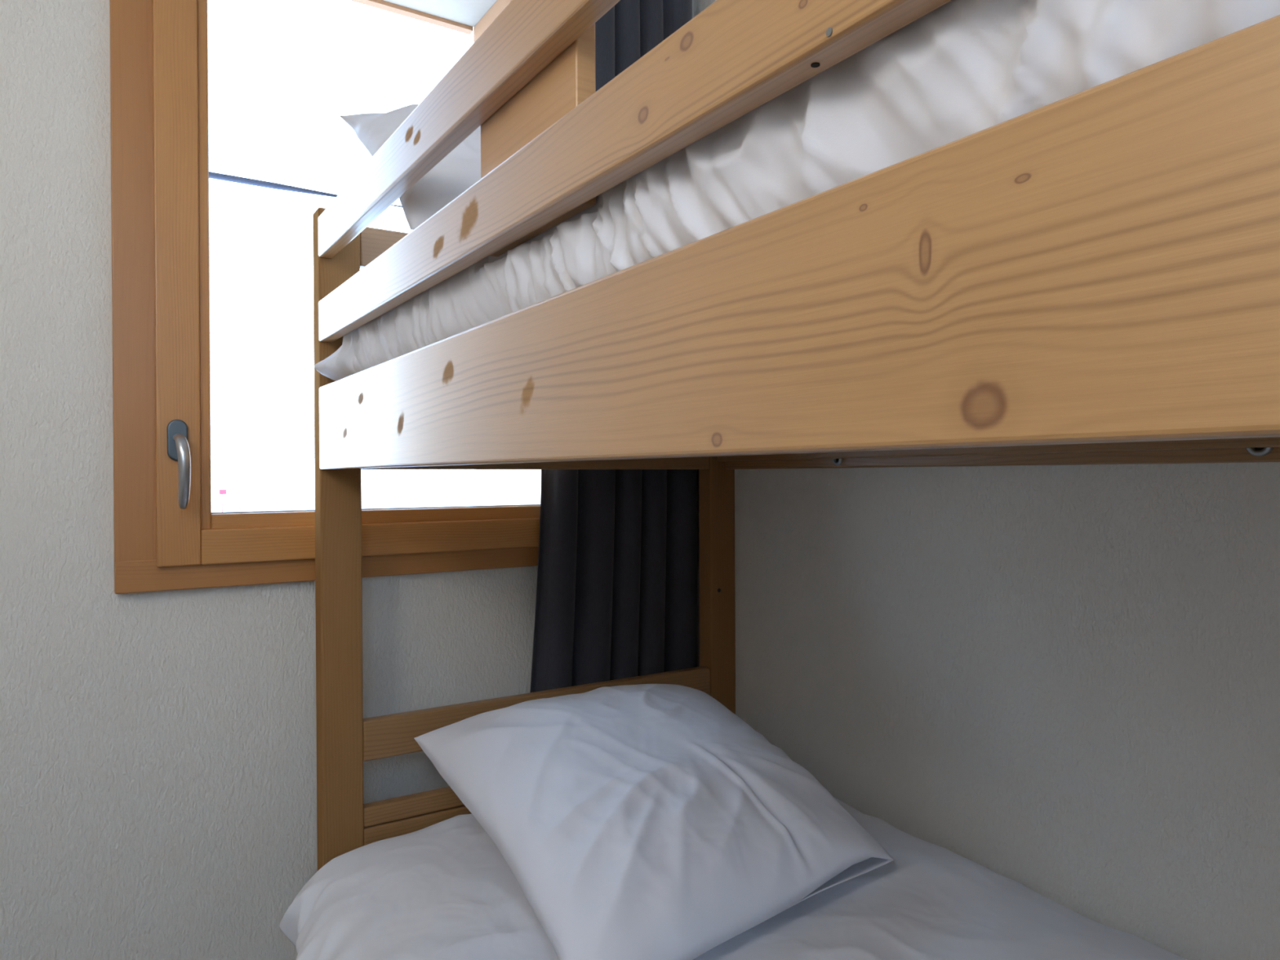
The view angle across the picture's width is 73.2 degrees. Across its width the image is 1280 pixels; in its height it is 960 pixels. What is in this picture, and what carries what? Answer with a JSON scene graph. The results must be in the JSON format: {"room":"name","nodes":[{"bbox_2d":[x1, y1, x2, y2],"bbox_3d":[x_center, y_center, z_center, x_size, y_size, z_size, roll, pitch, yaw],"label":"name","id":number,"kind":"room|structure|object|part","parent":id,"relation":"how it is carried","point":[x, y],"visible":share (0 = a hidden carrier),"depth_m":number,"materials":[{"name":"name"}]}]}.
{"room":"bunk bedroom","nodes":[
{"label":"bunk bedroom","id":0,"kind":"room"},
{"bbox_2d":[0,0,693,959],"bbox_3d":[-0.912,-0.154,1.493,2.382,2.600,0.160,0,0,-33],"label":"wall","id":1,"kind":"structure","parent":0,"point":[158,748],"depth_m":1.42,"materials":[{"name":"white paint"}]},
{"bbox_2d":[109,0,540,594],"bbox_3d":[-0.404,-0.532,1.692,1.082,1.430,0.154,0,0,-33],"label":"window","id":2,"kind":"structure","parent":1,"relation":"in","point":[167,535],"depth_m":1.44,"materials":[{"name":"brown wood"}]},
{"bbox_3d":[-0.770,-0.066,1.435,0.031,0.069,0.010,0,0,-33],"label":"handle","id":3,"kind":"part","parent":2,"relation":"part of","materials":[{"name":"silver metal"}]},
{"bbox_3d":[-0.753,-0.014,1.411,0.020,0.124,0.055,-1,0,-44],"label":"lever","id":4,"kind":"part","parent":2,"relation":"part of","materials":[{"name":"metal"}]},
{"label":"curtain rod","id":5,"kind":"object","parent":1,"relation":"attached to","visible":0},
{"bbox_2d":[529,0,697,693],"bbox_3d":[-0.056,-0.240,1.865,0.448,2.220,0.044,0,0,-33],"label":"curtain","id":6,"kind":"object","parent":5,"relation":"hanging from","point":[616,587],"visible":0.3,"depth_m":1.87,"materials":[{"name":"grey fabric"}]},
{"bbox_2d":[693,0,1279,959],"bbox_3d":[0.989,-0.159,0.831,0.100,2.600,3.329,0,0,-33],"label":"wall","id":7,"kind":"structure","parent":0,"point":[1062,682],"depth_m":1.32,"materials":[{"name":"white paint"}]},
{"bbox_3d":[-0.022,1.199,0.125,2.582,0.100,3.429,0,0,-33],"label":"floor","id":8,"kind":"structure","parent":0,"visible":0},
{"bbox_2d":[312,0,1279,871],"bbox_3d":[0.362,0.340,0.887,0.901,1.607,2.030,0,0,-33],"label":"bunk bed","id":9,"kind":"object","parent":8,"relation":"on","point":[1091,276],"visible":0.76,"depth_m":0.51,"materials":[{"name":"brown wood"}]},
{"bbox_3d":[-0.523,0.341,1.498,0.069,1.607,0.045,0,0,-33],"label":"post","id":10,"kind":"part","parent":9,"relation":"part of","materials":[{"name":"brown wood"}]},
{"bbox_3d":[-0.173,-0.409,1.710,0.758,0.070,0.024,0,0,-33],"label":"rail","id":11,"kind":"part","parent":9,"relation":"part of","materials":[{"name":"brown wood"}]},
{"bbox_3d":[-0.168,0.587,1.716,0.758,0.034,0.024,0,0,-33],"label":"rail","id":12,"kind":"part","parent":9,"relation":"part of","materials":[{"name":"brown wood"}]},
{"bbox_3d":[-0.010,-0.409,0.646,0.024,0.068,1.940,0,0,-33],"label":"guard rail","id":13,"kind":"part","parent":9,"relation":"part of","materials":[{"name":"brown wood"}]},
{"bbox_3d":[-0.169,0.453,1.715,0.758,0.070,0.024,0,0,-33],"label":"rail","id":14,"kind":"part","parent":9,"relation":"part of","materials":[{"name":"brown wood"}]},
{"bbox_3d":[-0.104,-0.337,0.835,0.020,0.194,0.214,0,0,-33],"label":"guard panel","id":15,"kind":"part","parent":9,"relation":"part of","materials":[{"name":"brown wood"}]},
{"bbox_3d":[-0.009,-0.266,0.647,0.024,0.068,1.940,0,0,-33],"label":"guard rail","id":16,"kind":"part","parent":9,"relation":"part of","materials":[{"name":"brown wood"}]},
{"bbox_3d":[0.175,0.344,1.947,0.069,1.590,0.045,0,0,-33],"label":"post","id":17,"kind":"part","parent":9,"relation":"part of","materials":[{"name":"brown wood"}]},
{"bbox_2d":[832,458,842,465],"bbox_3d":[0.374,-0.039,1.634,0.009,0.021,0.021,0,0,-33],"label":"washer","id":18,"kind":"object","parent":9,"relation":"in","point":[835,461],"depth_m":1.63,"materials":[{"name":"metal"}]},
{"bbox_2d":[1246,447,1273,456],"bbox_3d":[0.752,-0.043,1.046,0.009,0.029,0.029,0,0,-33],"label":"washer","id":19,"kind":"object","parent":9,"relation":"in","point":[1251,451],"depth_m":1.04,"materials":[{"name":"metal"}]},
{"bbox_3d":[0.361,-0.110,0.879,0.836,0.061,1.910,0,0,-33],"label":"mattress","id":20,"kind":"object","parent":9,"relation":"on","visible":0},
{"bbox_2d":[314,0,1279,381],"bbox_3d":[0.335,-0.235,0.872,0.883,0.185,1.922,0,0,-33],"label":"duvet","id":21,"kind":"object","parent":20,"relation":"on","point":[962,68],"visible":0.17,"depth_m":0.49,"materials":[{"name":"white fabric"}]},
{"bbox_2d":[339,103,480,230],"bbox_3d":[-0.132,-0.476,1.441,0.638,0.275,0.352,0,0,-33],"label":"pillow","id":22,"kind":"object","parent":21,"relation":"on","point":[460,169],"visible":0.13,"depth_m":1.22,"materials":[{"name":"white fabric"}]},
{"bbox_3d":[0.365,0.799,0.884,0.836,0.107,1.910,0,0,-33],"label":"mattress","id":23,"kind":"object","parent":9,"relation":"on","visible":0},
{"bbox_2d":[279,797,1187,959],"bbox_3d":[0.320,0.660,0.859,0.993,0.166,1.913,0,0,-33],"label":"duvet","id":24,"kind":"object","parent":23,"relation":"on","point":[444,890],"visible":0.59,"depth_m":1.19,"materials":[{"name":"white fabric"}]},
{"bbox_2d":[413,684,893,959],"bbox_3d":[0.022,0.471,1.346,0.585,0.209,0.668,0,0,-33],"label":"pillow","id":25,"kind":"object","parent":24,"relation":"on","point":[639,821],"visible":1,"depth_m":1.18,"materials":[{"name":"white fabric"}]},
{"bbox_3d":[-3.087,1.058,1.210,0.100,5.940,1.711,0,0,-33],"label":"wall","id":26,"kind":"structure","parent":0,"visible":0},
{"bbox_2d":[208,171,402,207],"bbox_3d":[-2.072,-1.097,2.767,3.320,0.031,0.023,0,0,-33],"label":"metal rod","id":27,"kind":"object","parent":26,"relation":"attached to","point":[215,175],"visible":0.33,"depth_m":3.19,"materials":[{"name":"grey metal"}]},
{"label":"outside","id":28,"kind":"structure","parent":0,"visible":0},
{"bbox_2d":[211,500,475,512],"bbox_3d":[-3.585,3.243,33.365,150.000,1.186,180.000,0,0,-33],"label":"snowy ground","id":29,"kind":"structure","parent":28,"point":[247,505],"depth_m":99.70,"materials":[{"name":"white snow"}]},
{"bbox_2d":[218,488,226,511],"bbox_3d":[-6.586,2.052,13.632,0.100,3.810,0.050,0,0,-33],"label":"marker post","id":30,"kind":"object","parent":29,"relation":"on","point":[221,491],"visible":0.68,"depth_m":13.61,"materials":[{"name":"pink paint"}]},
{"bbox_2d":[475,469,541,506],"bbox_3d":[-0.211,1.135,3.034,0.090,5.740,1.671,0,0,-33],"label":"wall","id":31,"kind":"structure","parent":29,"relation":"on","point":[493,486],"depth_m":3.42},
{"bbox_2d":[473,0,511,43],"bbox_3d":[-0.225,-1.838,3.018,0.090,0.205,1.671,0,0,-33],"label":"wood beam","id":32,"kind":"structure","parent":31,"relation":"on","point":[499,6],"depth_m":3.55,"materials":[{"name":"brown wood"}]},
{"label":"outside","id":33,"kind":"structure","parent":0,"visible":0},
{"bbox_2d":[382,0,497,26],"bbox_3d":[-1.618,-1.976,2.123,3.400,0.095,1.671,0,0,-33],"label":"soffit","id":34,"kind":"structure","parent":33,"point":[468,12],"depth_m":3.54,"materials":[{"name":"white paint"}]},
{"bbox_2d":[350,0,473,35],"bbox_3d":[-2.118,-1.980,2.818,3.310,0.130,0.040,0,0,-33],"label":"trim","id":35,"kind":"structure","parent":34,"relation":"attached to","point":[380,4],"depth_m":3.58,"materials":[{"name":"brown wood"}]}
]}

